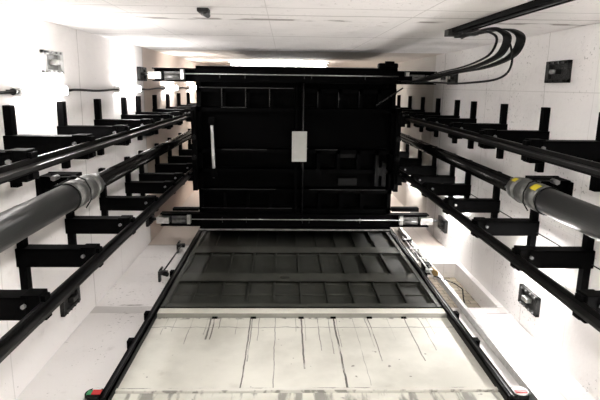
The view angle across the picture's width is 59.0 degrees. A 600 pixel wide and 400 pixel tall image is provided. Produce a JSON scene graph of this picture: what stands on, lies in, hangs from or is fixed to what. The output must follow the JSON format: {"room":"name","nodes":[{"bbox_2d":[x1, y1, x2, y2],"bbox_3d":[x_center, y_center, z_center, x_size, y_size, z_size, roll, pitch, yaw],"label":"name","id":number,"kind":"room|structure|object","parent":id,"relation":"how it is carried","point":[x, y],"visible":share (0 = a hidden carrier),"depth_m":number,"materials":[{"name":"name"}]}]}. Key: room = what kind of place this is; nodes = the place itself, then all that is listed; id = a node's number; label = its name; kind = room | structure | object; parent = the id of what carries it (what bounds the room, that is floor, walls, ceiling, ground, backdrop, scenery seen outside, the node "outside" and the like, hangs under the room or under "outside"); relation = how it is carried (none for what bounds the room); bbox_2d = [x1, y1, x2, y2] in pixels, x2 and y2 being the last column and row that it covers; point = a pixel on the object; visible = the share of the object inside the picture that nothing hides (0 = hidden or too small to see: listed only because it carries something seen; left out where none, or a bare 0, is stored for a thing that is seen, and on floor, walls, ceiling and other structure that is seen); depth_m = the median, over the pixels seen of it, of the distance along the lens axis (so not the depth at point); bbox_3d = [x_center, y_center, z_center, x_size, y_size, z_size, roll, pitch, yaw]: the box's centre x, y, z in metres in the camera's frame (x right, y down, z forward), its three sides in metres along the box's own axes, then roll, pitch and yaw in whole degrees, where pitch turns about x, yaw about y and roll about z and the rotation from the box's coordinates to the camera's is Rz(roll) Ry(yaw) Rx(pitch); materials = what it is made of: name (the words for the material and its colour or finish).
{"room":"elevator shaft","nodes":[
{"label":"elevator shaft","id":0,"kind":"room"},
{"bbox_2d":[0,9,208,399],"bbox_3d":[-1.852,-0.315,5.047,0.200,13.100,2.760,0,-78,-2],"label":"wall","id":1,"kind":"structure","parent":0,"point":[91,61],"depth_m":4.00,"materials":[{"name":"white paint"}]},
{"bbox_2d":[0,91,13,93],"bbox_3d":[-1.614,-0.371,1.894,0.018,2.350,0.024,0,-78,-2],"label":"power cable","id":2,"kind":"object","parent":1,"relation":"attached to","point":[1,92],"visible":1,"depth_m":2.96,"materials":[{"name":"black rubber"}]},
{"bbox_2d":[0,148,39,181],"bbox_3d":[-1.426,-0.150,2.352,0.490,0.120,0.475,0,-78,-2],"label":"bracket","id":3,"kind":"object","parent":1,"relation":"attached to","point":[17,154],"visible":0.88,"depth_m":2.31,"materials":[{"name":"black metal"}]},
{"bbox_2d":[0,288,51,323],"bbox_3d":[-1.434,0.464,2.484,0.490,0.120,0.550,0,-78,-2],"label":"bracket","id":4,"kind":"object","parent":1,"relation":"attached to","point":[15,305],"visible":0.7,"depth_m":2.46,"materials":[{"name":"black metal"}]},
{"bbox_2d":[11,86,68,96],"bbox_3d":[-1.668,-0.708,3.442,0.066,0.710,0.060,0,-78,-2],"label":"fitting","id":5,"kind":"object","parent":1,"relation":"attached to","point":[25,91],"visible":0.96,"depth_m":3.35,"materials":[{"name":"white plastic"}]},
{"bbox_2d":[6,88,19,94],"bbox_3d":[-1.659,-0.627,3.067,0.062,0.061,0.040,0,-78,-2],"label":"connector","id":6,"kind":"object","parent":5,"relation":"attached to","point":[16,91],"visible":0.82,"depth_m":3.04,"materials":[{"name":"metal"}]},
{"bbox_2d":[2,105,95,187],"bbox_3d":[-1.447,-0.306,3.075,0.490,0.120,0.475,0,-78,-2],"label":"bracket","id":7,"kind":"object","parent":1,"relation":"attached to","point":[43,144],"visible":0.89,"depth_m":3.03,"materials":[{"name":"black metal"}]},
{"bbox_2d":[39,49,64,73],"bbox_3d":[-1.680,-0.940,3.617,0.050,0.310,0.150,0,-78,-2],"label":"pocket","id":8,"kind":"object","parent":1,"relation":"attached to","point":[52,62],"visible":1,"depth_m":3.59,"materials":[{"name":"metal"}]},
{"bbox_2d":[35,172,81,195],"bbox_3d":[-1.566,-0.088,3.487,0.280,0.420,0.150,0,-78,-2],"label":"support","id":9,"kind":"object","parent":1,"relation":"attached to","point":[43,184],"visible":0.34,"depth_m":3.46,"materials":[{"name":"black paint"}]},
{"bbox_2d":[15,237,103,289],"bbox_3d":[-1.455,0.307,3.207,0.490,0.120,0.550,0,-78,-2],"label":"bracket","id":10,"kind":"object","parent":1,"relation":"attached to","point":[27,255],"visible":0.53,"depth_m":3.18,"materials":[{"name":"black metal"}]},
{"bbox_2d":[60,286,80,316],"bbox_3d":[-1.701,0.738,3.948,0.050,0.310,0.150,0,-78,-2],"label":"pocket","id":11,"kind":"object","parent":1,"relation":"attached to","point":[74,298],"visible":0.62,"depth_m":3.92,"materials":[{"name":"metal"}]},
{"bbox_2d":[56,101,130,168],"bbox_3d":[-1.468,-0.460,3.788,0.490,0.120,0.475,0,-78,-2],"label":"bracket","id":12,"kind":"object","parent":1,"relation":"attached to","point":[63,128],"visible":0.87,"depth_m":3.74,"materials":[{"name":"black metal"}]},
{"bbox_2d":[64,212,135,243],"bbox_3d":[-1.476,0.153,3.920,0.490,0.120,0.550,0,-78,-2],"label":"bracket","id":13,"kind":"object","parent":1,"relation":"attached to","point":[74,225],"visible":0.57,"depth_m":3.89,"materials":[{"name":"black metal"}]},
{"bbox_2d":[93,99,154,154],"bbox_3d":[-1.489,-0.616,4.511,0.490,0.120,0.475,0,-78,-2],"label":"bracket","id":14,"kind":"object","parent":1,"relation":"attached to","point":[98,121],"visible":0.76,"depth_m":4.46,"materials":[{"name":"black metal"}]},
{"bbox_2d":[114,86,140,92],"bbox_3d":[-1.723,-1.116,5.333,0.066,0.760,0.060,0,-78,-2],"label":"fitting","id":15,"kind":"object","parent":1,"relation":"attached to","point":[122,89],"visible":0.98,"depth_m":5.18,"materials":[{"name":"white plastic"}]},
{"bbox_2d":[69,88,118,91],"bbox_3d":[-1.686,-0.908,4.381,0.018,1.221,0.030,0,-78,-2],"label":"power cable","id":16,"kind":"object","parent":15,"relation":"attached to","point":[70,90],"visible":0.95,"depth_m":4.28,"materials":[{"name":"black rubber"}]},
{"bbox_2d":[98,168,158,215],"bbox_3d":[-1.497,-0.003,4.643,0.490,0.120,0.550,0,-78,-2],"label":"bracket","id":17,"kind":"object","parent":1,"relation":"attached to","point":[107,203],"visible":0.64,"depth_m":4.61,"materials":[{"name":"black metal"}]},
{"bbox_2d":[137,67,146,80],"bbox_3d":[-1.746,-1.400,5.890,0.050,0.310,0.150,0,-78,-2],"label":"pocket","id":18,"kind":"object","parent":1,"relation":"attached to","point":[140,70],"visible":0.95,"depth_m":5.85,"materials":[{"name":"metal"}]},
{"bbox_2d":[121,97,172,145],"bbox_3d":[-1.510,-0.775,5.244,0.490,0.120,0.475,0,-78,-2],"label":"bracket","id":19,"kind":"object","parent":1,"relation":"attached to","point":[124,112],"visible":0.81,"depth_m":5.20,"materials":[{"name":"black metal"}]},
{"bbox_2d":[124,156,175,195],"bbox_3d":[-1.518,-0.161,5.376,0.490,0.120,0.550,0,-78,-2],"label":"bracket","id":20,"kind":"object","parent":1,"relation":"attached to","point":[131,187],"visible":0.64,"depth_m":5.34,"materials":[{"name":"black metal"}]},
{"bbox_2d":[146,214,154,226],"bbox_3d":[-1.769,0.207,6.288,0.050,0.310,0.150,0,-78,-2],"label":"pocket","id":21,"kind":"object","parent":1,"relation":"attached to","point":[149,221],"visible":0.48,"depth_m":6.25,"materials":[{"name":"metal"}]},
{"bbox_2d":[135,96,182,139],"bbox_3d":[-1.525,-0.884,5.752,0.490,0.120,0.475,0,-78,-2],"label":"bracket","id":22,"kind":"object","parent":1,"relation":"attached to","point":[137,98],"visible":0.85,"depth_m":5.70,"materials":[{"name":"black metal"}]},
{"bbox_2d":[138,150,184,195],"bbox_3d":[-1.533,-0.271,5.884,0.490,0.120,0.550,0,-78,-2],"label":"bracket","id":23,"kind":"object","parent":1,"relation":"attached to","point":[143,176],"visible":0.65,"depth_m":5.85,"materials":[{"name":"black metal"}]},
{"bbox_2d":[161,86,177,90],"bbox_3d":[-1.779,-1.534,7.268,0.066,0.820,0.060,0,-78,-2],"label":"fitting","id":24,"kind":"object","parent":1,"relation":"attached to","point":[167,88],"visible":0.98,"depth_m":7.06,"materials":[{"name":"white plastic"}]},
{"bbox_2d":[141,87,164,89],"bbox_3d":[-1.742,-1.320,6.286,0.018,1.220,0.029,0,-78,-2],"label":"power cable","id":25,"kind":"object","parent":24,"relation":"attached to","point":[157,87],"visible":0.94,"depth_m":6.22,"materials":[{"name":"black rubber"}]},
{"bbox_2d":[152,95,190,133],"bbox_3d":[-1.546,-1.040,6.475,0.490,0.120,0.475,0,-78,-2],"label":"bracket","id":26,"kind":"object","parent":1,"relation":"attached to","point":[154,97],"visible":0.31,"depth_m":6.42,"materials":[{"name":"black metal"}]},
{"bbox_2d":[154,143,191,173],"bbox_3d":[-1.554,-0.427,6.607,0.490,0.120,0.550,0,-78,-2],"label":"bracket","id":27,"kind":"object","parent":1,"relation":"attached to","point":[159,167],"visible":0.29,"depth_m":6.57,"materials":[{"name":"black metal"}]},
{"bbox_2d":[166,94,190,128],"bbox_3d":[-1.567,-1.197,7.198,0.490,0.120,0.475,0,-78,-2],"label":"bracket","id":28,"kind":"object","parent":1,"relation":"attached to","point":[167,95],"visible":0.29,"depth_m":7.14,"materials":[{"name":"black metal"}]},
{"bbox_2d":[167,137,191,162],"bbox_3d":[-1.575,-0.583,7.330,0.490,0.120,0.550,0,-78,-2],"label":"bracket","id":29,"kind":"object","parent":1,"relation":"attached to","point":[171,159],"visible":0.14,"depth_m":7.29,"materials":[{"name":"black metal"}]},
{"bbox_2d":[178,133,191,155],"bbox_3d":[-1.597,-0.744,8.073,0.490,0.120,0.550,0,-78,-2],"label":"bracket","id":30,"kind":"object","parent":1,"relation":"attached to","point":[182,152],"visible":0.16,"depth_m":8.03,"materials":[{"name":"black metal"}]},
{"bbox_2d":[177,93,196,124],"bbox_3d":[-1.589,-1.357,7.941,0.490,0.120,0.475,0,-78,-2],"label":"bracket","id":31,"kind":"object","parent":1,"relation":"attached to","point":[178,94],"visible":0.23,"depth_m":7.89,"materials":[{"name":"black metal"}]},
{"bbox_2d":[188,129,191,148],"bbox_3d":[-1.619,-0.913,8.855,0.490,0.120,0.550,0,-78,-2],"label":"bracket","id":32,"kind":"object","parent":1,"relation":"attached to","point":[189,140],"visible":0.13,"depth_m":8.81,"materials":[{"name":"black metal"}]},
{"bbox_2d":[186,86,195,89],"bbox_3d":[-1.829,-1.909,9.002,0.066,0.770,0.060,0,-78,-2],"label":"fitting","id":33,"kind":"object","parent":1,"relation":"attached to","point":[190,87],"visible":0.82,"depth_m":8.73,"materials":[{"name":"white plastic"}]},
{"bbox_2d":[187,92,196,104],"bbox_3d":[-1.611,-1.526,8.722,0.490,0.120,0.475,0,-78,-2],"label":"bracket","id":34,"kind":"object","parent":1,"relation":"attached to","point":[188,93],"visible":0.11,"depth_m":8.67,"materials":[{"name":"black metal"}]},
{"bbox_2d":[209,65,369,67],"bbox_3d":[-0.182,-1.706,11.601,3.920,0.200,2.760,0,-78,-2],"label":"ceiling","id":35,"kind":"structure","parent":0,"point":[209,65],"depth_m":11.25,"materials":[{"name":"grey concrete"}]},
{"bbox_2d":[0,0,599,67],"bbox_3d":[0.023,-1.554,4.834,3.520,13.100,0.200,0,-78,-2],"label":"wall","id":36,"kind":"structure","parent":0,"point":[340,33],"depth_m":3.52,"materials":[{"name":"white paint"}]},
{"bbox_2d":[197,7,209,17],"bbox_3d":[-0.504,-1.003,2.821,0.097,0.175,0.049,31,-80,-8],"label":"wall hook","id":37,"kind":"object","parent":36,"relation":"attached to","point":[205,12],"visible":1,"depth_m":2.82,"materials":[{"name":"metal"}]},
{"bbox_2d":[228,60,328,66],"bbox_3d":[-0.356,-2.294,8.910,1.700,0.068,0.080,0,-78,-2],"label":"fitting","id":38,"kind":"object","parent":36,"relation":"attached to","point":[233,62],"visible":0.95,"depth_m":8.88,"materials":[{"name":"white plastic"}]},
{"bbox_2d":[231,62,325,66],"bbox_3d":[-0.356,-2.280,8.913,1.600,0.068,0.052,0,-78,-2],"label":"diffuser","id":39,"kind":"object","parent":38,"relation":"attached to","point":[310,64],"depth_m":8.88,"materials":[{"name":"white plastic"}]},
{"bbox_2d":[444,0,574,36],"bbox_3d":[1.168,-0.603,1.111,0.155,5.360,0.060,0,-78,-2],"label":"cable tray","id":40,"kind":"object","parent":36,"relation":"attached to","point":[532,6],"visible":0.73,"depth_m":2.82,"materials":[{"name":"black paint"},{"name":"steel"}]},
{"bbox_2d":[15,190,594,399],"bbox_3d":[-0.009,0.900,5.363,3.520,13.100,0.300,0,-78,-2],"label":"wall","id":41,"kind":"structure","parent":0,"point":[87,360],"depth_m":4.11,"materials":[{"name":"white paint"}]},
{"bbox_2d":[85,228,202,399],"bbox_3d":[-1.259,0.718,5.236,0.157,4.400,0.077,0,-78,-2],"label":"guide","id":42,"kind":"object","parent":41,"relation":"attached to","point":[134,344],"visible":0.93,"depth_m":3.78,"materials":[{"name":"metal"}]},
{"bbox_2d":[158,240,184,281],"bbox_3d":[-1.318,0.631,5.549,0.114,1.088,0.114,0,-78,-2],"label":"lock linkage","id":43,"kind":"object","parent":41,"relation":"attached to","point":[179,245],"visible":1,"depth_m":5.18,"materials":[{"name":"metal"}]},
{"bbox_2d":[160,231,441,307],"bbox_3d":[-0.020,0.613,5.802,2.352,2.820,0.075,0,-78,-2],"label":"door","id":44,"kind":"structure","parent":41,"relation":"in","point":[223,269],"depth_m":5.22,"materials":[{"name":"grey metal"}]},
{"bbox_2d":[115,308,497,393],"bbox_3d":[0.038,1.048,3.822,2.352,1.175,0.060,0,-78,-2],"label":"panel","id":45,"kind":"object","parent":41,"relation":"attached to","point":[185,350],"visible":0.94,"depth_m":3.72,"materials":[{"name":"white paint"}]},
{"bbox_2d":[112,392,503,399],"bbox_3d":[0.073,1.331,2.600,2.352,1.315,0.025,0,-78,-2],"label":"panel","id":46,"kind":"object","parent":41,"relation":"attached to","point":[396,395],"visible":1,"depth_m":3.20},
{"bbox_2d":[402,236,438,279],"bbox_3d":[1.282,0.622,5.750,0.110,1.300,0.113,0,-78,-2],"label":"lock linkage","id":47,"kind":"object","parent":41,"relation":"attached to","point":[425,265],"visible":0.99,"depth_m":5.50,"materials":[{"name":"metal"}]},
{"bbox_2d":[434,276,464,302],"bbox_3d":[1.402,0.830,4.867,0.181,0.644,0.079,0,-78,-2],"label":"wire","id":48,"kind":"object","parent":47,"relation":"hanging from","point":[434,276],"visible":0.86,"depth_m":4.93,"materials":[{"name":"black rubber"}]},
{"bbox_2d":[428,277,481,307],"bbox_3d":[1.494,1.034,5.213,0.418,1.175,0.140,0,-78,-2],"label":"trim","id":49,"kind":"structure","parent":41,"relation":"attached to","point":[470,302],"depth_m":5.32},
{"bbox_2d":[389,227,529,399],"bbox_3d":[1.253,0.735,5.312,0.162,4.400,0.077,0,-78,-2],"label":"guide","id":50,"kind":"object","parent":41,"relation":"attached to","point":[473,343],"visible":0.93,"depth_m":3.81,"materials":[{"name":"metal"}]},
{"bbox_2d":[398,227,543,399],"bbox_3d":[1.381,0.854,4.805,0.035,4.550,0.060,0,-78,-2],"label":"strip","id":51,"kind":"object","parent":41,"relation":"attached to","point":[497,350],"visible":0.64,"depth_m":3.94,"materials":[{"name":"metal"}]},
{"bbox_2d":[375,23,599,399],"bbox_3d":[1.866,-0.290,5.160,0.200,13.100,2.760,0,-78,-2],"label":"wall","id":52,"kind":"structure","parent":0,"point":[574,105],"depth_m":4.23,"materials":[{"name":"white paint"}]},
{"bbox_2d":[395,95,400,106],"bbox_3d":[1.418,-1.506,8.815,0.488,0.120,0.475,0,-78,-2],"label":"bracket","id":53,"kind":"object","parent":52,"relation":"attached to","point":[398,96],"visible":0.11,"depth_m":8.77,"materials":[{"name":"black metal"}]},
{"bbox_2d":[395,96,411,127],"bbox_3d":[1.441,-1.337,8.033,0.488,0.120,0.475,0,-78,-2],"label":"bracket","id":54,"kind":"object","parent":52,"relation":"attached to","point":[409,97],"visible":0.18,"depth_m":7.99,"materials":[{"name":"black metal"}]},
{"bbox_2d":[399,135,409,157],"bbox_3d":[1.433,-0.724,8.165,0.488,0.120,0.550,0,-78,-2],"label":"bracket","id":55,"kind":"object","parent":52,"relation":"attached to","point":[403,154],"visible":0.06,"depth_m":8.14,"materials":[{"name":"black metal"}]},
{"bbox_2d":[399,140,422,164],"bbox_3d":[1.454,-0.563,7.423,0.488,0.120,0.550,0,-78,-2],"label":"bracket","id":56,"kind":"object","parent":52,"relation":"attached to","point":[403,161],"visible":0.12,"depth_m":7.39,"materials":[{"name":"black metal"}]},
{"bbox_2d":[402,97,424,131],"bbox_3d":[1.463,-1.177,7.290,0.488,0.120,0.475,0,-78,-2],"label":"bracket","id":57,"kind":"object","parent":52,"relation":"attached to","point":[422,107],"visible":0.25,"depth_m":7.25,"materials":[{"name":"black metal"}]},
{"bbox_2d":[399,146,437,174],"bbox_3d":[1.476,-0.407,6.700,0.488,0.120,0.550,0,-78,-2],"label":"bracket","id":58,"kind":"object","parent":52,"relation":"attached to","point":[408,169],"visible":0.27,"depth_m":6.67,"materials":[{"name":"black metal"}]},
{"bbox_2d":[402,98,440,136],"bbox_3d":[1.484,-1.021,6.567,0.488,0.120,0.475,0,-78,-2],"label":"bracket","id":59,"kind":"object","parent":52,"relation":"attached to","point":[438,100],"visible":0.33,"depth_m":6.52,"materials":[{"name":"black metal"}]},
{"bbox_2d":[410,153,454,196],"bbox_3d":[1.496,-0.251,5.976,0.488,0.120,0.550,0,-78,-2],"label":"bracket","id":60,"kind":"object","parent":52,"relation":"attached to","point":[450,178],"visible":0.67,"depth_m":5.94,"materials":[{"name":"black metal"}]},
{"bbox_2d":[413,100,459,143],"bbox_3d":[1.505,-0.864,5.844,0.488,0.120,0.475,0,-78,-2],"label":"bracket","id":61,"kind":"object","parent":52,"relation":"attached to","point":[457,102],"visible":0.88,"depth_m":5.80,"materials":[{"name":"black metal"}]},
{"bbox_2d":[437,215,447,233],"bbox_3d":[1.700,0.289,6.355,0.050,0.310,0.150,0,-78,-2],"label":"pocket","id":62,"kind":"object","parent":52,"relation":"attached to","point":[442,225],"visible":1,"depth_m":6.33,"materials":[{"name":"metal"}]},
{"bbox_2d":[421,160,471,197],"bbox_3d":[1.511,-0.141,5.468,0.488,0.120,0.550,0,-78,-2],"label":"bracket","id":63,"kind":"object","parent":52,"relation":"attached to","point":[439,189],"visible":0.65,"depth_m":5.44,"materials":[{"name":"black metal"}]},
{"bbox_2d":[426,101,476,148],"bbox_3d":[1.519,-0.755,5.336,0.488,0.120,0.475,0,-78,-2],"label":"bracket","id":64,"kind":"object","parent":52,"relation":"attached to","point":[473,109],"visible":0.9,"depth_m":5.29,"materials":[{"name":"black metal"}]},
{"bbox_2d":[447,74,457,84],"bbox_3d":[1.722,-1.387,6.014,0.050,0.310,0.150,0,-78,-2],"label":"pocket","id":65,"kind":"object","parent":52,"relation":"attached to","point":[452,78],"visible":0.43,"depth_m":5.98,"materials":[{"name":"metal"}]},
{"bbox_2d":[442,171,501,217],"bbox_3d":[1.532,0.017,4.736,0.488,0.120,0.550,0,-78,-2],"label":"bracket","id":66,"kind":"object","parent":52,"relation":"attached to","point":[463,205],"visible":0.67,"depth_m":4.71,"materials":[{"name":"black metal"}]},
{"bbox_2d":[448,104,507,158],"bbox_3d":[1.541,-0.596,4.603,0.488,0.120,0.475,0,-78,-2],"label":"bracket","id":67,"kind":"object","parent":52,"relation":"attached to","point":[502,125],"visible":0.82,"depth_m":4.56,"materials":[{"name":"black metal"}]},
{"bbox_2d":[471,209,539,245],"bbox_3d":[1.554,0.173,4.013,0.488,0.120,0.550,0,-78,-2],"label":"bracket","id":68,"kind":"object","parent":52,"relation":"attached to","point":[529,227],"visible":0.6,"depth_m":3.98,"materials":[{"name":"black metal"}]},
{"bbox_2d":[478,107,550,172],"bbox_3d":[1.562,-0.440,3.880,0.488,0.120,0.475,0,-78,-2],"label":"bracket","id":69,"kind":"object","parent":52,"relation":"attached to","point":[518,136],"visible":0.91,"depth_m":3.84,"materials":[{"name":"black metal"}]},
{"bbox_2d":[518,284,540,316],"bbox_3d":[1.766,0.774,4.108,0.050,0.310,0.150,0,-78,-2],"label":"pocket","id":70,"kind":"object","parent":52,"relation":"attached to","point":[527,298],"visible":1,"depth_m":4.08,"materials":[{"name":"metal"}]},
{"bbox_2d":[525,175,573,195],"bbox_3d":[1.667,-0.067,3.585,0.290,0.420,0.150,0,-78,-2],"label":"support","id":71,"kind":"object","parent":52,"relation":"attached to","point":[565,186],"visible":0.38,"depth_m":3.56,"materials":[{"name":"black paint"}]},
{"bbox_2d":[510,234,595,291],"bbox_3d":[1.574,0.327,3.299,0.488,0.120,0.550,0,-78,-2],"label":"bracket","id":72,"kind":"object","parent":52,"relation":"attached to","point":[581,258],"visible":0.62,"depth_m":3.27,"materials":[{"name":"black metal"}]},
{"bbox_2d":[539,269,566,288],"bbox_3d":[1.764,0.536,3.954,0.066,0.770,0.060,0,-78,-2],"label":"fitting","id":73,"kind":"object","parent":52,"relation":"attached to","point":[542,270],"visible":0.07,"depth_m":3.73,"materials":[{"name":"white plastic"}]},
{"bbox_2d":[544,60,572,82],"bbox_3d":[1.789,-0.894,3.697,0.050,0.310,0.150,0,-78,-2],"label":"pocket","id":74,"kind":"object","parent":52,"relation":"attached to","point":[556,71],"visible":1,"depth_m":3.67,"materials":[{"name":"metal"}]},
{"bbox_2d":[521,112,599,191],"bbox_3d":[1.582,-0.286,3.167,0.488,0.120,0.475,0,-78,-2],"label":"bracket","id":75,"kind":"object","parent":52,"relation":"attached to","point":[584,149],"visible":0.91,"depth_m":3.13,"materials":[{"name":"black metal"}]},
{"bbox_2d":[572,289,599,323],"bbox_3d":[1.595,0.483,2.576,0.488,0.120,0.550,0,-78,-2],"label":"bracket","id":76,"kind":"object","parent":52,"relation":"attached to","point":[591,297],"visible":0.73,"depth_m":2.55,"materials":[{"name":"black metal"}]},
{"bbox_3d":[0.195,1.101,-1.394,3.920,0.200,2.760,0,-78,-2],"label":"floor","id":77,"kind":"structure","parent":0,"visible":0},
{"bbox_2d":[0,130,190,252],"bbox_3d":[-1.380,-0.162,3.533,0.320,10.050,0.194,38,-82,-9],"label":"hydraulic cylinder","id":78,"kind":"object","parent":77,"relation":"on","point":[17,223],"visible":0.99,"depth_m":2.88,"materials":[{"name":"grey metal"}]},
{"bbox_2d":[0,114,190,183],"bbox_3d":[-1.232,-0.603,4.440,0.060,12.000,0.068,0,-78,-2],"label":"rail","id":79,"kind":"object","parent":77,"relation":"on","point":[12,171],"visible":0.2,"depth_m":2.75,"materials":[{"name":"metal"}]},
{"bbox_2d":[0,168,191,362],"bbox_3d":[-1.240,0.055,4.582,0.060,12.000,0.068,0,-78,-2],"label":"rail","id":80,"kind":"object","parent":77,"relation":"on","point":[18,333],"visible":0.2,"depth_m":2.76,"materials":[{"name":"metal"}]},
{"bbox_2d":[399,169,599,331],"bbox_3d":[1.280,0.071,4.658,0.060,12.000,0.068,0,-78,-2],"label":"rail","id":81,"kind":"object","parent":77,"relation":"on","point":[583,310],"visible":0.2,"depth_m":3.14,"materials":[{"name":"metal"}]},
{"bbox_2d":[401,133,599,241],"bbox_3d":[1.474,-0.144,3.619,0.320,10.050,0.194,-37,-79,6],"label":"hydraulic cylinder","id":82,"kind":"object","parent":77,"relation":"on","point":[582,216],"visible":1,"depth_m":3.15,"materials":[{"name":"grey metal"}]},
{"bbox_2d":[143,61,445,231],"bbox_3d":[-0.086,-0.846,7.289,3.400,2.635,1.979,0,-78,-2],"label":"car","id":83,"kind":"object","parent":82,"relation":"attached to","point":[310,149],"visible":0.96,"depth_m":6.20,"materials":[{"name":"black paint"}]},
{"bbox_2d":[208,117,217,178],"bbox_3d":[-1.000,-0.601,6.094,0.085,0.102,0.700,0,-78,-2],"label":"lamp","id":84,"kind":"object","parent":83,"relation":"attached to","point":[213,170],"depth_m":6.09,"materials":[{"name":"white plastic"}]},
{"bbox_2d":[398,30,497,81],"bbox_3d":[1.051,-1.119,4.357,0.133,3.134,0.297,-14,-78,1],"label":"cable","id":85,"kind":"object","parent":83,"relation":"hanging from","point":[474,32],"visible":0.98,"depth_m":3.14,"materials":[{"name":"black rubber"}]},
{"bbox_2d":[402,28,511,81],"bbox_3d":[1.067,-1.111,4.339,0.129,3.175,0.317,-24,-78,3],"label":"cable","id":86,"kind":"object","parent":83,"relation":"hanging from","point":[507,38],"visible":0.91,"depth_m":2.96,"materials":[{"name":"black rubber"}]},
{"bbox_2d":[401,27,512,83],"bbox_3d":[1.077,-1.113,4.337,0.115,3.177,0.319,-18,-78,2],"label":"cable","id":87,"kind":"object","parent":83,"relation":"hanging from","point":[511,49],"visible":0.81,"depth_m":3.16,"materials":[{"name":"black rubber"}]},
{"bbox_2d":[406,28,525,80],"bbox_3d":[1.137,-1.131,4.352,0.107,3.145,0.323,-16,-78,2],"label":"cable","id":88,"kind":"object","parent":83,"relation":"hanging from","point":[520,36],"visible":0.74,"depth_m":2.94,"materials":[{"name":"black rubber"}]},
{"bbox_2d":[405,116,599,177],"bbox_3d":[1.289,-0.587,4.516,0.060,12.000,0.068,0,-78,-2],"label":"rail","id":89,"kind":"object","parent":77,"relation":"on","point":[588,167],"visible":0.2,"depth_m":3.13,"materials":[{"name":"metal"}]},
{"bbox_2d":[435,173,599,269],"bbox_3d":[1.787,0.257,3.946,0.008,10.500,0.008,0,-78,-2],"label":"wire","id":90,"kind":"object","parent":77,"relation":"on","point":[435,173],"visible":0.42,"depth_m":3.89,"materials":[{"name":"black rubber"}]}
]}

